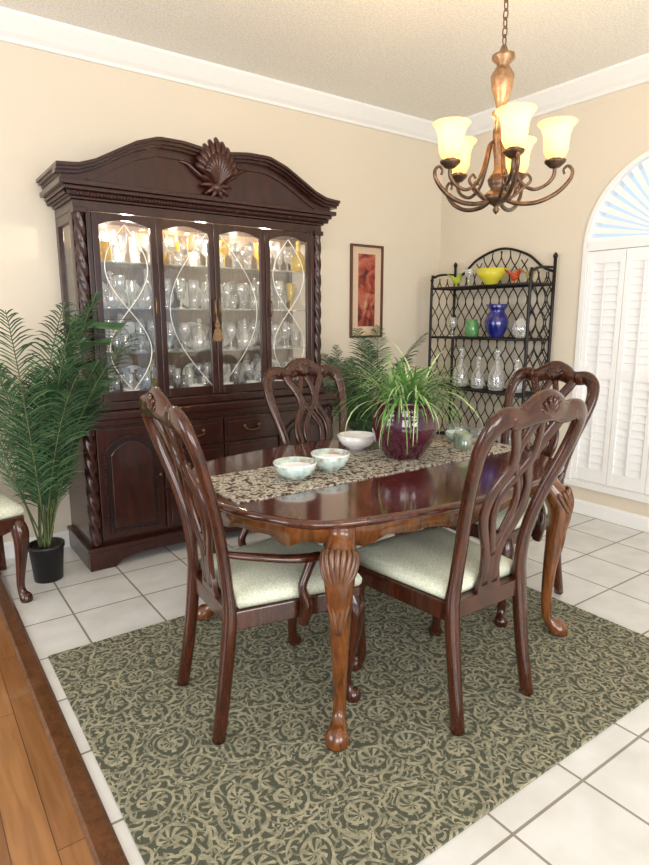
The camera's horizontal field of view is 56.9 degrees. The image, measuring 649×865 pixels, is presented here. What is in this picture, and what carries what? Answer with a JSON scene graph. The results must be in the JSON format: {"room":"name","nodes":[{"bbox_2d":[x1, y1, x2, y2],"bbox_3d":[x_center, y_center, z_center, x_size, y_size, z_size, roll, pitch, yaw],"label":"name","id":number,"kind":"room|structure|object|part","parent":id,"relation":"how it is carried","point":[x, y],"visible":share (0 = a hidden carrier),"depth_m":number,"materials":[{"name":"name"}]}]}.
{"room":"dining room","nodes":[
{"label":"dining room","id":0,"kind":"room"},
{"bbox_2d":[0,613,94,864],"bbox_3d":[-1.564,1.507,-0.289,3.800,0.104,6.900,-8,13,-35],"label":"floor","id":1,"kind":"structure","parent":0,"point":[40,825],"depth_m":1.79,"materials":[{"name":"brown wood"}]},
{"bbox_2d":[0,41,442,541],"bbox_3d":[-2.016,-0.696,3.218,7.540,3.140,0.100,-8,13,-35],"label":"wall","id":2,"kind":"structure","parent":0,"point":[53,107],"depth_m":3.87,"materials":[{"name":"beige paint"}]},
{"bbox_2d":[4,530,69,558],"bbox_3d":[-0.455,0.507,4.505,3.587,0.100,0.015,-8,13,-35],"label":"baseboard","id":3,"kind":"structure","parent":2,"relation":"attached to","point":[8,546],"depth_m":3.58,"materials":[{"name":"white paint"}]},
{"bbox_2d":[0,6,438,144],"bbox_3d":[-1.998,-2.059,2.850,7.440,0.125,0.100,-8,13,-35],"label":"trim","id":4,"kind":"structure","parent":2,"relation":"attached to","point":[16,27],"depth_m":3.68,"materials":[{"name":"white paint"}]},
{"bbox_2d":[349,243,383,337],"bbox_3d":[0.336,-1.119,4.769,0.330,0.720,0.022,-8,13,-35],"label":"framed picture","id":5,"kind":"object","parent":2,"relation":"attached to","point":[366,261],"visible":0.88,"depth_m":4.76,"materials":[{"name":"red paper"}]},
{"bbox_2d":[358,253,374,325],"bbox_3d":[0.335,-1.129,4.768,0.170,0.560,0.003,-8,13,-35],"label":"print","id":6,"kind":"object","parent":5,"relation":"attached to","point":[366,261],"depth_m":4.76},
{"bbox_2d":[0,0,648,120],"bbox_3d":[-0.042,-1.679,0.217,7.540,0.100,6.900,-8,13,-35],"label":"ceiling","id":7,"kind":"structure","parent":0,"point":[431,60],"depth_m":3.35,"materials":[{"name":"white paint"}]},
{"bbox_2d":[433,0,577,214],"bbox_3d":[0.651,-1.419,2.232,0.513,1.155,0.532,-3,11,-17],"label":"chandelier","id":8,"kind":"object","parent":7,"relation":"hanging from","point":[511,139],"visible":1,"depth_m":2.23,"materials":[{"name":"beige glass"}]},
{"bbox_3d":[0.670,-1.219,2.276,0.087,0.464,0.087,-8,13,-35],"label":"urn stem","id":9,"kind":"part","parent":8,"relation":"part of","materials":[{"name":"gold metal"}]},
{"bbox_2d":[0,512,648,864],"bbox_3d":[1.524,1.103,1.875,3.695,0.100,6.900,-8,13,-35],"label":"floor","id":10,"kind":"structure","parent":0,"point":[591,807],"depth_m":2.47,"materials":[{"name":"ceramic"}]},
{"bbox_2d":[0,492,32,602],"bbox_3d":[-1.854,0.247,3.006,0.531,1.165,0.711,-8,13,-35],"label":"dining chair","id":11,"kind":"object","parent":10,"relation":"on","point":[11,517],"visible":1,"depth_m":2.92,"materials":[{"name":"brown wood"}]},
{"bbox_3d":[-1.794,0.439,2.958,0.499,0.085,0.495,-8,13,-35],"label":"seat frame","id":12,"kind":"part","parent":11,"relation":"part of","materials":[{"name":"brown wood"}]},
{"bbox_2d":[0,492,23,519],"bbox_3d":[-1.784,0.364,2.929,0.502,0.069,0.472,-8,13,-35],"label":"seat cushion","id":13,"kind":"object","parent":11,"relation":"on","point":[9,509],"depth_m":2.89,"materials":[{"name":"fabric"}]},
{"bbox_2d":[0,572,128,864],"bbox_3d":[0.025,1.280,0.758,0.072,0.064,6.800,-8,13,-35],"label":"trim","id":14,"kind":"structure","parent":10,"relation":"on","point":[104,845],"depth_m":1.94,"materials":[{"name":"brown wood"}]},
{"bbox_2d":[0,290,144,583],"bbox_3d":[-1.385,0.088,2.875,1.108,1.526,0.752,-8,13,-35],"label":"potted palm","id":15,"kind":"object","parent":10,"relation":"on","point":[50,432],"visible":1,"depth_m":2.95,"materials":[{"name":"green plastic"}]},
{"bbox_2d":[28,537,64,583],"bbox_3d":[-1.499,0.694,3.241,0.187,0.200,0.187,-8,13,-35],"label":"pot","id":16,"kind":"object","parent":15,"relation":"attached to","point":[46,557],"depth_m":3.19,"materials":[{"name":"black plastic"}]},
{"bbox_2d":[36,137,339,571],"bbox_3d":[-0.737,-0.520,3.766,1.730,2.391,0.540,-8,13,-35],"label":"china cabinet","id":17,"kind":"object","parent":10,"relation":"on","point":[194,243],"visible":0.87,"depth_m":3.57,"materials":[{"name":"brown wood"}]},
{"bbox_3d":[-0.887,-0.795,3.928,1.498,1.003,0.003,-8,13,-35],"label":"panel","id":18,"kind":"part","parent":17,"relation":"part of","materials":[{"name":"clear glass"}]},
{"bbox_3d":[-0.754,-1.460,3.614,1.704,0.314,0.482,-8,13,-35],"label":"cornice","id":19,"kind":"part","parent":17,"relation":"part of","materials":[{"name":"brown wood"}]},
{"bbox_3d":[-0.748,-1.519,3.593,1.730,0.255,0.505,-8,13,-35],"label":"pediment moulding","id":20,"kind":"part","parent":17,"relation":"part of","materials":[{"name":"brown wood"}]},
{"bbox_2d":[48,586,648,864],"bbox_3d":[0.201,0.934,2.477,2.185,0.009,1.590,-8,13,-35],"label":"area rug","id":21,"kind":"object","parent":10,"relation":"on","point":[403,786],"visible":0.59,"depth_m":2.07,"materials":[{"name":"green carpet"}]},
{"bbox_2d":[139,386,364,744],"bbox_3d":[-0.265,0.400,2.140,0.677,1.165,0.551,-6,12,-30],"label":"armchair","id":22,"kind":"object","parent":21,"relation":"on","point":[263,582],"visible":0.91,"depth_m":2.00,"materials":[{"name":"brown wood"}]},
{"bbox_3d":[-0.192,0.568,2.216,0.495,0.085,0.499,-6,12,-30],"label":"seat frame","id":23,"kind":"part","parent":22,"relation":"part of","materials":[{"name":"brown wood"}]},
{"bbox_2d":[199,538,361,608],"bbox_3d":[-0.177,0.489,2.211,0.472,0.069,0.502,-6,12,-30],"label":"seat cushion","id":24,"kind":"object","parent":22,"relation":"on","point":[256,585],"depth_m":2.05,"materials":[{"name":"fabric"}]},
{"bbox_2d":[262,358,407,611],"bbox_3d":[0.049,0.210,3.148,0.531,1.165,0.711,-7,13,-33],"label":"dining chair","id":25,"kind":"object","parent":21,"relation":"on","point":[302,368],"visible":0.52,"depth_m":3.28,"materials":[{"name":"brown wood"}]},
{"bbox_2d":[191,434,573,752],"bbox_3d":[0.236,0.509,2.667,1.655,0.755,1.206,-8,13,-35],"label":"dining table","id":26,"kind":"object","parent":21,"relation":"on","point":[344,516],"visible":0.52,"depth_m":2.05,"materials":[{"name":"brown wood"}]},
{"bbox_2d":[196,438,510,503],"bbox_3d":[0.222,0.130,2.629,1.545,0.004,0.388,-8,13,-35],"label":"table runner","id":27,"kind":"object","parent":26,"relation":"on","point":[239,487],"visible":0.62,"depth_m":2.41,"materials":[{"name":"fabric"}]},
{"bbox_2d":[273,457,316,479],"bbox_3d":[-0.115,0.145,2.356,0.173,0.066,0.173,-8,13,-35],"label":"serving bowl","id":28,"kind":"object","parent":27,"relation":"on","point":[291,468],"visible":1,"depth_m":2.31,"materials":[{"name":"ceramic"}]},
{"bbox_2d":[311,448,349,471],"bbox_3d":[0.025,0.118,2.483,0.163,0.073,0.163,-8,13,-35],"label":"serving bowl","id":29,"kind":"object","parent":27,"relation":"on","point":[328,459],"visible":0.97,"depth_m":2.44,"materials":[{"name":"ceramic"}]},
{"bbox_2d":[337,431,373,449],"bbox_3d":[0.157,0.042,2.921,0.188,0.069,0.188,-8,13,-35],"label":"serving bowl","id":30,"kind":"object","parent":27,"relation":"on","point":[354,440],"visible":0.94,"depth_m":2.87,"materials":[{"name":"white ceramic"}]},
{"bbox_2d":[322,338,482,459],"bbox_3d":[0.375,-0.149,2.670,0.772,0.529,0.718,-3,11,-14],"label":"spider plant","id":31,"kind":"object","parent":27,"relation":"on","point":[404,421],"visible":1,"depth_m":2.59,"materials":[{"name":"green plant"}]},
{"bbox_3d":[0.359,-0.020,2.700,0.297,0.264,0.297,-8,13,-35],"label":"pot","id":32,"kind":"part","parent":31,"relation":"part of","materials":[{"name":"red ceramic"}]},
{"bbox_2d":[445,429,468,441],"bbox_3d":[0.676,0.019,3.069,0.120,0.050,0.120,-8,13,-35],"label":"serving bowl","id":33,"kind":"object","parent":27,"relation":"on","point":[449,435],"visible":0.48,"depth_m":3.05,"materials":[{"name":"ceramic"}]},
{"bbox_2d":[453,432,472,448],"bbox_3d":[0.670,0.037,2.906,0.090,0.075,0.090,-8,13,-35],"label":"glass candle jar","id":34,"kind":"object","parent":27,"relation":"on","point":[462,441],"visible":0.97,"depth_m":2.88,"materials":[{"name":"white"}]},
{"bbox_2d":[352,389,587,736],"bbox_3d":[0.489,0.392,2.179,0.531,1.165,0.711,-8,13,-35],"label":"dining chair","id":35,"kind":"object","parent":21,"relation":"on","point":[439,572],"visible":0.94,"depth_m":2.04,"materials":[{"name":"brown wood"}]},
{"bbox_2d":[356,526,512,598],"bbox_3d":[0.420,0.474,2.293,0.502,0.069,0.472,-8,13,-35],"label":"seat cushion","id":36,"kind":"object","parent":35,"relation":"on","point":[418,562],"depth_m":2.19,"materials":[{"name":"fabric"}]},
{"bbox_3d":[0.430,0.554,2.294,0.499,0.085,0.495,-8,13,-35],"label":"seat frame","id":37,"kind":"part","parent":35,"relation":"part of","materials":[{"name":"brown wood"}]},
{"bbox_2d":[424,361,599,626],"bbox_3d":[0.929,0.239,2.994,0.711,1.165,0.551,-8,13,-35],"label":"armchair","id":38,"kind":"object","parent":21,"relation":"on","point":[553,372],"visible":0.41,"depth_m":2.98,"materials":[{"name":"brown wood"}]},
{"bbox_3d":[0.846,0.427,2.969,0.495,0.085,0.499,-8,13,-35],"label":"seat frame","id":39,"kind":"part","parent":38,"relation":"part of","materials":[{"name":"brown wood"}]},
{"bbox_2d":[475,497,547,529],"bbox_3d":[0.832,0.351,2.944,0.472,0.069,0.502,-8,13,-35],"label":"seat cushion","id":40,"kind":"object","parent":38,"relation":"on","point":[543,513],"depth_m":2.74,"materials":[{"name":"fabric"}]},
{"bbox_2d":[321,325,453,432],"bbox_3d":[0.496,-0.107,4.407,1.156,1.343,1.022,-8,13,-35],"label":"potted palm","id":41,"kind":"object","parent":10,"relation":"on","point":[360,423],"visible":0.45,"depth_m":4.25,"materials":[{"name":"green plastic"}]},
{"bbox_2d":[427,247,557,448],"bbox_3d":[1.261,-0.463,4.715,0.302,1.929,0.974,-8,13,-35],"label":"rack","id":42,"kind":"object","parent":10,"relation":"on","point":[531,285],"visible":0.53,"depth_m":4.68,"materials":[{"name":"metal"}]},
{"bbox_2d":[447,273,461,285],"bbox_3d":[1.061,-1.222,4.816,0.119,0.107,0.163,9,14,38],"label":"bird","id":43,"kind":"object","parent":42,"relation":"on","point":[456,280],"visible":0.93,"depth_m":4.79},
{"bbox_2d":[447,424,470,431],"bbox_3d":[1.116,-0.016,4.994,0.200,0.090,0.200,-8,13,-35],"label":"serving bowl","id":44,"kind":"object","parent":42,"relation":"on","point":[466,428],"visible":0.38,"depth_m":4.94,"materials":[{"name":"clear glass"}]},
{"bbox_2d":[453,347,468,386],"bbox_3d":[1.113,-0.539,4.881,0.130,0.320,0.130,-8,13,-35],"label":"decanter","id":45,"kind":"object","parent":42,"relation":"on","point":[459,347],"visible":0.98,"depth_m":4.87,"materials":[{"name":"clear glass"}]},
{"bbox_2d":[464,319,478,336],"bbox_3d":[1.159,-0.820,4.711,0.110,0.135,0.110,-8,13,-35],"label":"glass jar","id":46,"kind":"object","parent":42,"relation":"on","point":[471,326],"visible":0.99,"depth_m":4.67,"materials":[{"name":"green glass"}]},
{"bbox_2d":[470,427,480,437],"bbox_3d":[1.261,0.021,4.793,0.200,0.090,0.200,-8,13,-35],"label":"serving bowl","id":47,"kind":"object","parent":42,"relation":"on","point":[471,430],"visible":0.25,"depth_m":4.77,"materials":[{"name":"clear glass"}]},
{"bbox_2d":[471,357,484,387],"bbox_3d":[1.218,-0.481,4.743,0.110,0.256,0.110,-8,13,-35],"label":"decanter","id":48,"kind":"object","parent":42,"relation":"on","point":[476,357],"visible":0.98,"depth_m":4.74,"materials":[{"name":"clear glass"}]},
{"bbox_2d":[474,268,508,284],"bbox_3d":[1.264,-1.179,4.546,0.260,0.120,0.260,-8,13,-35],"label":"glass bowl","id":49,"kind":"object","parent":42,"relation":"on","point":[487,275],"visible":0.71,"depth_m":4.47,"materials":[{"name":"yellow glass"}]},
{"bbox_2d":[484,304,508,337],"bbox_3d":[1.300,-0.842,4.522,0.180,0.247,0.180,-8,13,-35],"label":"vase","id":50,"kind":"object","parent":42,"relation":"on","point":[496,322],"visible":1,"depth_m":4.46,"materials":[{"name":"blue glass"}]},
{"bbox_2d":[488,351,504,390],"bbox_3d":[1.322,-0.485,4.593,0.130,0.320,0.130,-8,13,-35],"label":"decanter","id":51,"kind":"object","parent":42,"relation":"on","point":[494,351],"visible":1,"depth_m":4.59,"materials":[{"name":"clear glass"}]},
{"bbox_2d":[504,268,521,282],"bbox_3d":[1.387,-1.138,4.368,0.119,0.107,0.163,9,14,38],"label":"bird","id":52,"kind":"object","parent":42,"relation":"on","point":[514,276],"visible":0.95,"depth_m":4.34},
{"bbox_2d":[511,317,529,337],"bbox_3d":[1.430,-0.764,4.369,0.130,0.150,0.130,-8,13,-35],"label":"glass ornament","id":53,"kind":"object","parent":42,"relation":"on","point":[518,317],"visible":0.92,"depth_m":4.37,"materials":[{"name":"white"}]},
{"bbox_2d":[435,82,648,516],"bbox_3d":[3.032,-0.578,2.592,0.140,2.940,6.800,-8,13,-35],"label":"wall","id":54,"kind":"structure","parent":0,"point":[611,131],"depth_m":4.39,"materials":[{"name":"beige paint"}]},
{"bbox_2d":[464,53,648,136],"bbox_3d":[2.935,-1.949,2.264,0.100,0.125,6.800,-8,13,-35],"label":"trim","id":55,"kind":"structure","parent":54,"relation":"attached to","point":[632,72],"depth_m":3.96,"materials":[{"name":"white paint"}]},
{"bbox_2d":[564,150,648,503],"bbox_3d":[2.144,-0.649,3.784,0.130,2.239,1.220,-8,13,-35],"label":"window frame","id":56,"kind":"structure","parent":54,"relation":"attached to","point":[588,247],"depth_m":4.06,"materials":[{"name":"white paint"}]},
{"bbox_2d":[571,158,648,494],"bbox_3d":[2.129,-0.655,3.772,0.048,2.159,1.074,-8,13,-35],"label":"shutters","id":57,"kind":"object","parent":54,"relation":"attached to","point":[612,449],"visible":0.94,"depth_m":4.01,"materials":[{"name":"white wood"}]},
{"bbox_2d":[573,498,648,532],"bbox_3d":[2.974,0.827,2.804,0.015,0.100,6.785,-8,13,-35],"label":"baseboard","id":58,"kind":"structure","parent":54,"relation":"attached to","point":[624,518],"depth_m":4.14,"materials":[{"name":"white paint"}]}
]}

